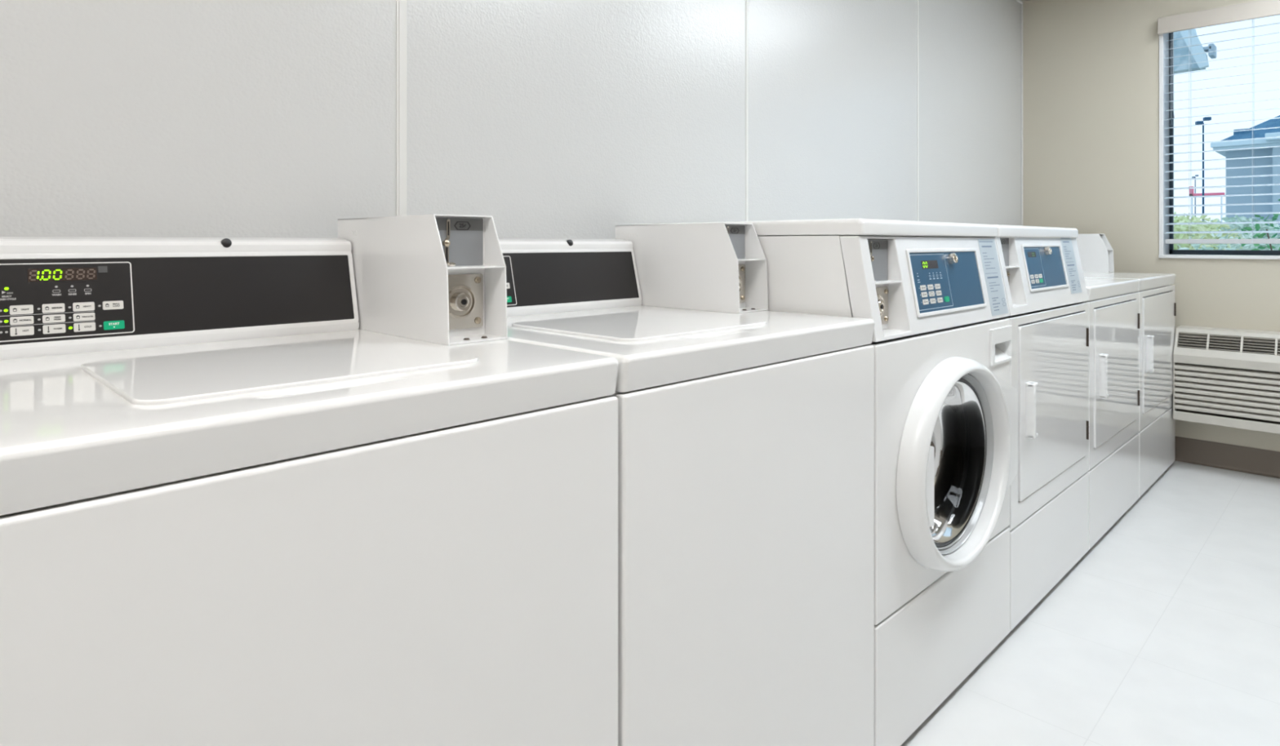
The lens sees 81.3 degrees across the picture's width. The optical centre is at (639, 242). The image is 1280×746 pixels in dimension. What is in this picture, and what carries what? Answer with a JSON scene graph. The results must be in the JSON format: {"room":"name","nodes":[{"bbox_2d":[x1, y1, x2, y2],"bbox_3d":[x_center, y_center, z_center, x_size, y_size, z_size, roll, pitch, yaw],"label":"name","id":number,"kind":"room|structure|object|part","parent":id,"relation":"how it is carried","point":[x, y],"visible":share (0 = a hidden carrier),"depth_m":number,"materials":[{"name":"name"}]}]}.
{"room":"laundry","nodes":[
{"label":"laundry","id":0,"kind":"room"},
{"bbox_2d":[0,0,1021,239],"bbox_3d":[-0.373,-0.136,1.744,7.340,2.428,0.100,0,0,-45],"label":"wall","id":1,"kind":"structure","parent":0,"point":[546,119],"depth_m":1.74,"materials":[{"name":"white paint"}]},
{"bbox_2d":[395,0,406,216],"bbox_3d":[-0.495,-0.136,1.549,0.023,2.428,0.005,0,0,-45],"label":"trim","id":2,"kind":"structure","parent":1,"relation":"attached to","point":[401,5],"depth_m":1.55,"materials":[{"name":"white plastic"}]},
{"bbox_2d":[745,0,748,221],"bbox_3d":[0.342,-0.136,2.388,0.012,2.428,0.003,0,0,-45],"label":"trim","id":3,"kind":"structure","parent":1,"relation":"attached to","point":[746,1],"depth_m":2.38,"materials":[{"name":"white"}]},
{"bbox_2d":[916,0,918,221],"bbox_3d":[1.215,-0.136,3.261,0.012,2.428,0.003,0,0,-45],"label":"trim","id":4,"kind":"structure","parent":1,"relation":"attached to","point":[917,0],"depth_m":3.26,"materials":[{"name":"white"}]},
{"bbox_2d":[1021,3,1022,225],"bbox_3d":[2.145,-0.136,4.185,0.009,2.428,0.009,0,0,-45],"label":"trim","id":5,"kind":"structure","parent":1,"relation":"attached to","point":[1022,3],"depth_m":4.18,"materials":[{"name":"white"}]},
{"bbox_2d":[901,461,1279,745],"bbox_3d":[0.846,1.128,0.526,7.340,0.100,3.547,0,0,-45],"label":"floor","id":6,"kind":"structure","parent":0,"point":[1166,632],"depth_m":2.01,"materials":[{"name":"tile"}]},
{"bbox_2d":[0,213,618,745],"bbox_3d":[-0.526,0.517,0.998,0.692,1.121,0.725,0,0,-45],"label":"washer","id":7,"kind":"object","parent":6,"relation":"on","point":[254,491],"visible":1,"depth_m":0.79,"materials":[{"name":"white metal"}]},
{"bbox_3d":[-0.703,0.078,1.105,0.562,0.119,0.032,0,0,-45],"label":"control panel","id":8,"kind":"part","parent":7,"relation":"part of","materials":[{"name":"black plastic"}]},
{"bbox_3d":[-0.702,0.078,1.103,0.574,0.125,0.033,0,0,-45],"label":"panel frame","id":9,"kind":"part","parent":7,"relation":"part of","materials":[{"name":"white"}]},
{"bbox_3d":[-0.443,0.151,0.931,0.375,0.007,0.323,0,0,-45],"label":"lid","id":10,"kind":"part","parent":7,"relation":"part of","materials":[{"name":"white metal"}]},
{"bbox_3d":[-0.279,0.631,0.751,0.692,0.854,0.021,0,0,-45],"label":"panel","id":11,"kind":"part","parent":7,"relation":"part of","materials":[{"name":"white metal"}]},
{"bbox_3d":[-0.299,0.002,1.152,0.011,0.011,0.010,0,0,-45],"label":"coin return knob","id":12,"kind":"part","parent":7,"relation":"part of","materials":[{"name":"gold metal"}]},
{"bbox_2d":[446,262,455,266],"bbox_3d":[-0.294,0.035,1.159,0.015,0.008,0.009,0,0,-45],"label":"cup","id":13,"kind":"object","parent":7,"relation":"on","point":[449,264],"depth_m":1.16,"materials":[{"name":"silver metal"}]},
{"bbox_3d":[-0.287,-0.001,1.171,0.095,0.076,0.003,0,0,-45],"label":"coin slot plate","id":14,"kind":"part","parent":7,"relation":"part of","materials":[{"name":"grey metal"}]},
{"bbox_3d":[-0.284,0.093,1.174,0.084,0.086,0.004,0,0,-45],"label":"lock plate","id":15,"kind":"part","parent":7,"relation":"part of","materials":[{"name":"silver metal"}]},
{"bbox_3d":[-0.288,0.095,1.175,0.099,0.108,0.004,0,0,-45],"label":"plate","id":16,"kind":"part","parent":7,"relation":"part of","materials":[{"name":"white paint"}]},
{"bbox_2d":[498,222,875,745],"bbox_3d":[-0.034,0.517,1.490,0.698,1.121,0.725,0,0,-45],"label":"washer","id":17,"kind":"object","parent":6,"relation":"on","point":[746,430],"visible":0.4,"depth_m":1.25,"materials":[{"name":"white metal"}]},
{"bbox_3d":[-0.209,0.078,1.598,0.559,0.119,0.032,0,0,-45],"label":"control panel","id":18,"kind":"part","parent":17,"relation":"part of","materials":[{"name":"black plastic"}]},
{"bbox_3d":[-0.208,0.078,1.597,0.570,0.125,0.033,0,0,-45],"label":"panel frame","id":19,"kind":"part","parent":17,"relation":"part of","materials":[{"name":"white"}]},
{"bbox_3d":[0.001,0.151,1.375,0.370,0.007,0.323,0,0,-45],"label":"lid","id":20,"kind":"part","parent":17,"relation":"part of","materials":[{"name":"white metal"}]},
{"bbox_3d":[0.205,-0.001,1.664,0.095,0.076,0.003,0,0,-45],"label":"coin slot plate","id":21,"kind":"part","parent":17,"relation":"part of","materials":[{"name":"grey metal"}]},
{"bbox_3d":[0.209,0.093,1.667,0.084,0.086,0.004,0,0,-45],"label":"lock plate","id":22,"kind":"part","parent":17,"relation":"part of","materials":[{"name":"silver metal"}]},
{"bbox_3d":[0.204,0.095,1.667,0.099,0.108,0.004,0,0,-45],"label":"plate","id":23,"kind":"part","parent":17,"relation":"part of","materials":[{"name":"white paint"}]},
{"bbox_3d":[0.216,0.631,1.246,0.691,0.854,0.021,0,0,-45],"label":"panel","id":24,"kind":"part","parent":17,"relation":"part of","materials":[{"name":"white metal"}]},
{"bbox_2d":[631,217,1017,745],"bbox_3d":[0.500,0.514,1.990,0.751,1.127,0.774,0,0,-45],"label":"washer","id":25,"kind":"object","parent":6,"relation":"on","point":[946,403],"visible":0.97,"depth_m":1.65,"materials":[{"name":"white metal"}]},
{"bbox_3d":[0.471,-0.032,2.019,0.751,0.034,0.691,0,0,-45],"label":"panel","id":26,"kind":"part","parent":25,"relation":"part of","materials":[{"name":"white ceramic"}]},
{"bbox_3d":[0.501,0.039,1.591,0.113,0.089,0.003,0,0,-45],"label":"coin slot plate","id":27,"kind":"part","parent":25,"relation":"part of","materials":[{"name":"grey"}]},
{"bbox_3d":[0.501,0.138,1.594,0.117,0.102,0.004,0,0,-45],"label":"plate","id":28,"kind":"part","parent":25,"relation":"part of","materials":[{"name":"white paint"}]},
{"bbox_3d":[0.505,0.137,1.594,0.102,0.080,0.004,0,0,-45],"label":"lock plate","id":29,"kind":"part","parent":25,"relation":"part of","materials":[{"name":"silver metal"}]},
{"bbox_2d":[875,280,901,284],"bbox_3d":[0.506,0.085,1.589,0.118,0.004,0.052,0,0,-45],"label":"shelf","id":30,"kind":"object","parent":25,"relation":"attached to","point":[877,282],"depth_m":1.59,"materials":[{"name":"white paint"}]},
{"bbox_3d":[0.597,0.510,1.556,0.039,0.172,0.020,0,0,-45],"label":"door handle","id":31,"kind":"part","parent":25,"relation":"part of","materials":[{"name":"white plastic"}]},
{"bbox_3d":[0.730,0.486,1.759,0.751,0.561,0.019,0,0,-45],"label":"panel","id":32,"kind":"part","parent":25,"relation":"part of","materials":[{"name":"white metal"}]},
{"bbox_3d":[0.730,0.915,1.759,0.751,0.286,0.019,0,0,-45],"label":"kick panel","id":33,"kind":"part","parent":25,"relation":"part of","materials":[{"name":"white metal"}]},
{"bbox_3d":[0.738,0.090,1.778,0.396,0.150,0.031,0,0,-45],"label":"panel frame","id":34,"kind":"part","parent":25,"relation":"part of","materials":[{"name":"white plastic"}]},
{"bbox_3d":[0.737,0.090,1.780,0.382,0.136,0.026,0,0,-45],"label":"control panel","id":35,"kind":"part","parent":25,"relation":"part of","materials":[{"name":"blue plastic"}]},
{"bbox_3d":[0.736,0.508,1.723,0.543,0.480,0.064,0,0,-45],"label":"door","id":36,"kind":"part","parent":25,"relation":"part of","materials":[{"name":"white plastic"}]},
{"bbox_3d":[0.695,0.508,1.764,0.413,0.364,0.086,0,0,-45],"label":"door glass","id":37,"kind":"part","parent":25,"relation":"part of","materials":[{"name":"glass"}]},
{"bbox_3d":[0.949,0.271,1.960,0.144,0.094,0.006,0,0,-45],"label":"detergent drawer","id":38,"kind":"part","parent":25,"relation":"part of","materials":[{"name":"white plastic"}]},
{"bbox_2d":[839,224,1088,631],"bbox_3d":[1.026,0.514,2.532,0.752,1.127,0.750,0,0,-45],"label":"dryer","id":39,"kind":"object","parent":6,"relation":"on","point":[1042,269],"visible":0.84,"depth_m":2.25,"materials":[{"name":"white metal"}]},
{"bbox_3d":[1.005,-0.032,2.553,0.752,0.034,0.691,0,0,-45],"label":"panel","id":40,"kind":"part","parent":39,"relation":"part of","materials":[{"name":"white ceramic"}]},
{"bbox_3d":[1.028,0.028,2.118,0.105,0.084,0.003,0,0,-45],"label":"coin slot plate","id":41,"kind":"part","parent":39,"relation":"part of","materials":[{"name":"grey"}]},
{"bbox_2d":[1005,266,1019,268],"bbox_3d":[1.032,0.071,2.117,0.110,0.004,0.049,0,0,-45],"label":"shelf","id":42,"kind":"object","parent":39,"relation":"attached to","point":[1006,267],"depth_m":2.12,"materials":[{"name":"white paint"}]},
{"bbox_3d":[1.105,0.472,2.098,0.040,0.155,0.024,0,0,-45],"label":"door handle","id":43,"kind":"part","parent":39,"relation":"part of","materials":[{"name":"white plastic"}]},
{"bbox_3d":[1.249,0.075,2.294,0.362,0.138,0.029,0,0,-45],"label":"panel frame","id":44,"kind":"part","parent":39,"relation":"part of","materials":[{"name":"white plastic"}]},
{"bbox_3d":[1.248,0.075,2.295,0.348,0.125,0.024,0,0,-45],"label":"control panel","id":45,"kind":"part","parent":39,"relation":"part of","materials":[{"name":"blue plastic"}]},
{"bbox_3d":[1.265,0.495,2.293,0.752,0.578,0.019,0,0,-45],"label":"panel","id":46,"kind":"part","parent":39,"relation":"part of","materials":[{"name":"white metal"}]},
{"bbox_3d":[1.265,0.923,2.293,0.752,0.270,0.019,0,0,-45],"label":"kick panel","id":47,"kind":"part","parent":39,"relation":"part of","materials":[{"name":"white metal"}]},
{"bbox_3d":[1.273,0.477,2.297,0.644,0.486,0.020,0,0,-45],"label":"door","id":48,"kind":"part","parent":39,"relation":"part of","materials":[{"name":"white metal"}]},
{"bbox_2d":[1083,277,1139,550],"bbox_3d":[1.554,0.517,3.060,0.734,1.121,0.750,0,0,-45],"label":"dryer","id":49,"kind":"object","parent":6,"relation":"on","point":[1113,303],"visible":0.27,"depth_m":2.78,"materials":[{"name":"white metal"}]},
{"bbox_3d":[1.640,0.472,2.633,0.040,0.155,0.024,0,0,-45],"label":"door handle","id":50,"kind":"part","parent":49,"relation":"part of","materials":[{"name":"white plastic"}]},
{"bbox_3d":[1.793,0.923,2.822,0.734,0.270,0.019,0,0,-45],"label":"kick panel","id":51,"kind":"part","parent":49,"relation":"part of","materials":[{"name":"white metal"}]},
{"bbox_3d":[1.793,0.495,2.822,0.734,0.578,0.019,0,0,-45],"label":"panel","id":52,"kind":"part","parent":49,"relation":"part of","materials":[{"name":"white metal"}]},
{"bbox_3d":[1.801,0.477,2.825,0.626,0.486,0.020,0,0,-45],"label":"door","id":53,"kind":"part","parent":49,"relation":"part of","materials":[{"name":"white metal"}]},
{"bbox_2d":[1075,233,1176,497],"bbox_3d":[2.078,0.517,3.584,0.738,1.121,0.750,0,0,-45],"label":"dryer","id":54,"kind":"object","parent":6,"relation":"on","point":[1157,292],"visible":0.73,"depth_m":3.33,"materials":[{"name":"white metal"}]},
{"bbox_3d":[2.161,0.472,3.155,0.040,0.155,0.024,0,0,-45],"label":"door handle","id":55,"kind":"part","parent":54,"relation":"part of","materials":[{"name":"white plastic"}]},
{"bbox_3d":[2.316,0.495,3.345,0.738,0.578,0.019,0,0,-45],"label":"panel","id":56,"kind":"part","parent":54,"relation":"part of","materials":[{"name":"white metal"}]},
{"bbox_3d":[2.316,0.923,3.345,0.738,0.270,0.019,0,0,-45],"label":"kick panel","id":57,"kind":"part","parent":54,"relation":"part of","materials":[{"name":"white metal"}]},
{"bbox_3d":[2.324,0.477,3.348,0.630,0.486,0.020,0,0,-45],"label":"door","id":58,"kind":"part","parent":54,"relation":"part of","materials":[{"name":"white metal"}]},
{"bbox_2d":[1022,0,1279,452],"bbox_3d":[3.385,-0.136,3.064,0.160,2.428,3.347,0,0,-45],"label":"wall","id":59,"kind":"structure","parent":0,"point":[1091,68],"depth_m":3.86,"materials":[{"name":"beige paint"}]},
{"bbox_2d":[1158,31,1279,259],"bbox_3d":[3.205,-0.519,3.234,0.170,1.196,1.564,0,0,-45],"label":"window","id":60,"kind":"structure","parent":59,"relation":"in","point":[1166,250],"depth_m":3.75,"materials":[{"name":"white"}]},
{"bbox_2d":[1157,0,1279,244],"bbox_3d":[3.165,-0.554,3.180,0.093,1.122,1.582,0,0,-45],"label":"window blind","id":61,"kind":"object","parent":60,"relation":"attached to","point":[1253,10],"visible":1,"depth_m":3.57,"materials":[{"name":"beige plastic"}]},
{"bbox_3d":[2.636,-0.843,3.694,0.001,0.465,0.008,0,0,-45],"label":"pull cord","id":62,"kind":"part","parent":61,"relation":"part of","materials":[{"name":"white fabric"}]},
{"bbox_3d":[2.706,-0.535,3.668,0.002,1.080,0.052,0,0,45],"label":"ladder cord","id":63,"kind":"part","parent":61,"relation":"part of","materials":[{"name":"white fabric"}]},
{"bbox_3d":[3.172,-0.004,3.202,0.050,0.023,1.514,0,0,-45],"label":"rail","id":64,"kind":"part","parent":61,"relation":"part of","materials":[{"name":"grey"}]},
{"bbox_3d":[2.876,-0.535,3.498,0.002,1.080,0.052,0,0,45],"label":"ladder cord","id":65,"kind":"part","parent":61,"relation":"part of","materials":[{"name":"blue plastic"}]},
{"bbox_2d":[1173,325,1279,434],"bbox_3d":[2.813,0.624,3.380,0.198,0.430,0.622,0,0,-45],"label":"air conditioner","id":66,"kind":"object","parent":59,"relation":"attached to","point":[1226,377],"visible":1,"depth_m":3.40,"materials":[{"name":"grey"}]},
{"bbox_2d":[1173,328,1279,363],"bbox_3d":[2.776,0.473,3.343,0.092,0.124,0.622,0,0,-45],"label":"grille","id":67,"kind":"object","parent":66,"relation":"attached to","point":[1191,344],"depth_m":3.42,"materials":[{"name":"grey"}]},
{"bbox_3d":[2.781,0.680,3.351,0.012,0.260,0.607,0,0,-45],"label":"panel","id":68,"kind":"part","parent":66,"relation":"part of","materials":[{"name":"grey"}]},
{"bbox_2d":[1174,435,1279,478],"bbox_3d":[3.322,1.018,3.001,0.018,0.120,3.347,0,0,-45],"label":"baseboard","id":69,"kind":"structure","parent":59,"relation":"attached to","point":[1251,460],"depth_m":3.54,"materials":[{"name":"brown"}]},
{"label":"outside","id":70,"kind":"structure","parent":0,"visible":0},
{"bbox_3d":[29.932,1.500,65.287,125.340,0.200,170.000,0,0,-45],"label":"ground","id":71,"kind":"structure","parent":70,"visible":0},
{"bbox_2d":[1173,28,1216,73],"bbox_3d":[3.452,-0.085,5.365,0.130,2.970,1.095,0,0,-45],"label":"porch roof","id":72,"kind":"structure","parent":71,"relation":"on","point":[1202,57],"depth_m":5.04,"materials":[{"name":"blue"}]},
{"bbox_2d":[1191,174,1198,216],"bbox_3d":[57.346,-2.775,77.004,0.427,8.350,0.552,0,0,-45],"label":"street lamp","id":73,"kind":"object","parent":71,"relation":"on","point":[1195,175],"visible":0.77,"depth_m":76.95,"materials":[{"name":"grey metal"}]},
{"bbox_2d":[1173,212,1228,248],"bbox_3d":[9.101,0.439,12.803,1.669,1.929,1.644,0,0,-45],"label":"shrub","id":74,"kind":"object","parent":71,"relation":"on","point":[1192,219],"visible":0.02,"depth_m":12.50,"materials":[{"name":"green plant"}]},
{"bbox_2d":[1195,116,1211,221],"bbox_3d":[24.343,-2.000,32.226,0.540,6.800,0.200,0,0,15],"label":"street lamp","id":75,"kind":"object","parent":71,"relation":"on","point":[1206,118],"visible":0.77,"depth_m":32.19,"materials":[{"name":"black metal"}]},
{"bbox_2d":[1189,186,1225,222],"bbox_3d":[33.588,-0.975,44.194,0.200,4.750,1.700,0,0,-45],"label":"store sign","id":76,"kind":"object","parent":71,"relation":"on","point":[1191,190],"visible":0.41,"depth_m":44.27,"materials":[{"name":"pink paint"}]},
{"bbox_2d":[1173,215,1244,249],"bbox_3d":[7.333,0.518,9.922,1.428,1.770,1.458,0,0,-45],"label":"shrub","id":77,"kind":"object","parent":71,"relation":"on","point":[1180,219],"visible":0.06,"depth_m":9.76,"materials":[{"name":"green plant"}]},
{"bbox_2d":[1177,232,1276,250],"bbox_3d":[5.729,0.650,7.277,1.267,1.507,1.236,0,0,-45],"label":"shrub","id":78,"kind":"object","parent":71,"relation":"on","point":[1247,246],"visible":0.07,"depth_m":7.24,"materials":[{"name":"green plant"}]},
{"bbox_2d":[1189,214,1279,250],"bbox_3d":[15.100,0.350,18.815,3.250,2.112,3.258,0,0,-45],"label":"shrub","id":79,"kind":"object","parent":71,"relation":"on","point":[1263,227],"visible":0.07,"depth_m":18.40,"materials":[{"name":"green plant"}]},
{"bbox_2d":[1210,115,1279,237],"bbox_3d":[29.080,-2.863,21.514,13.650,8.526,18.500,0,0,-45],"label":"neighbouring building","id":80,"kind":"structure","parent":71,"relation":"on","point":[1275,122],"depth_m":23.22,"materials":[{"name":"blue"}]},
{"bbox_2d":[1233,128,1249,134],"bbox_3d":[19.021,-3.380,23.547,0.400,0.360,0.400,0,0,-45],"label":"roof","id":81,"kind":"structure","parent":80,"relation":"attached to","point":[1242,132],"depth_m":23.40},
{"bbox_2d":[1237,199,1279,250],"bbox_3d":[5.117,0.501,5.628,1.096,1.802,1.098,0,0,-45],"label":"shrub","id":82,"kind":"object","parent":71,"relation":"on","point":[1257,226],"visible":0.23,"depth_m":5.81,"materials":[{"name":"green plant"}]},
{"bbox_3d":[5.123,0.651,5.617,0.649,1.503,0.644,0,0,-45],"label":"stem","id":83,"kind":"part","parent":82,"relation":"part of","materials":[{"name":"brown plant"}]}
]}

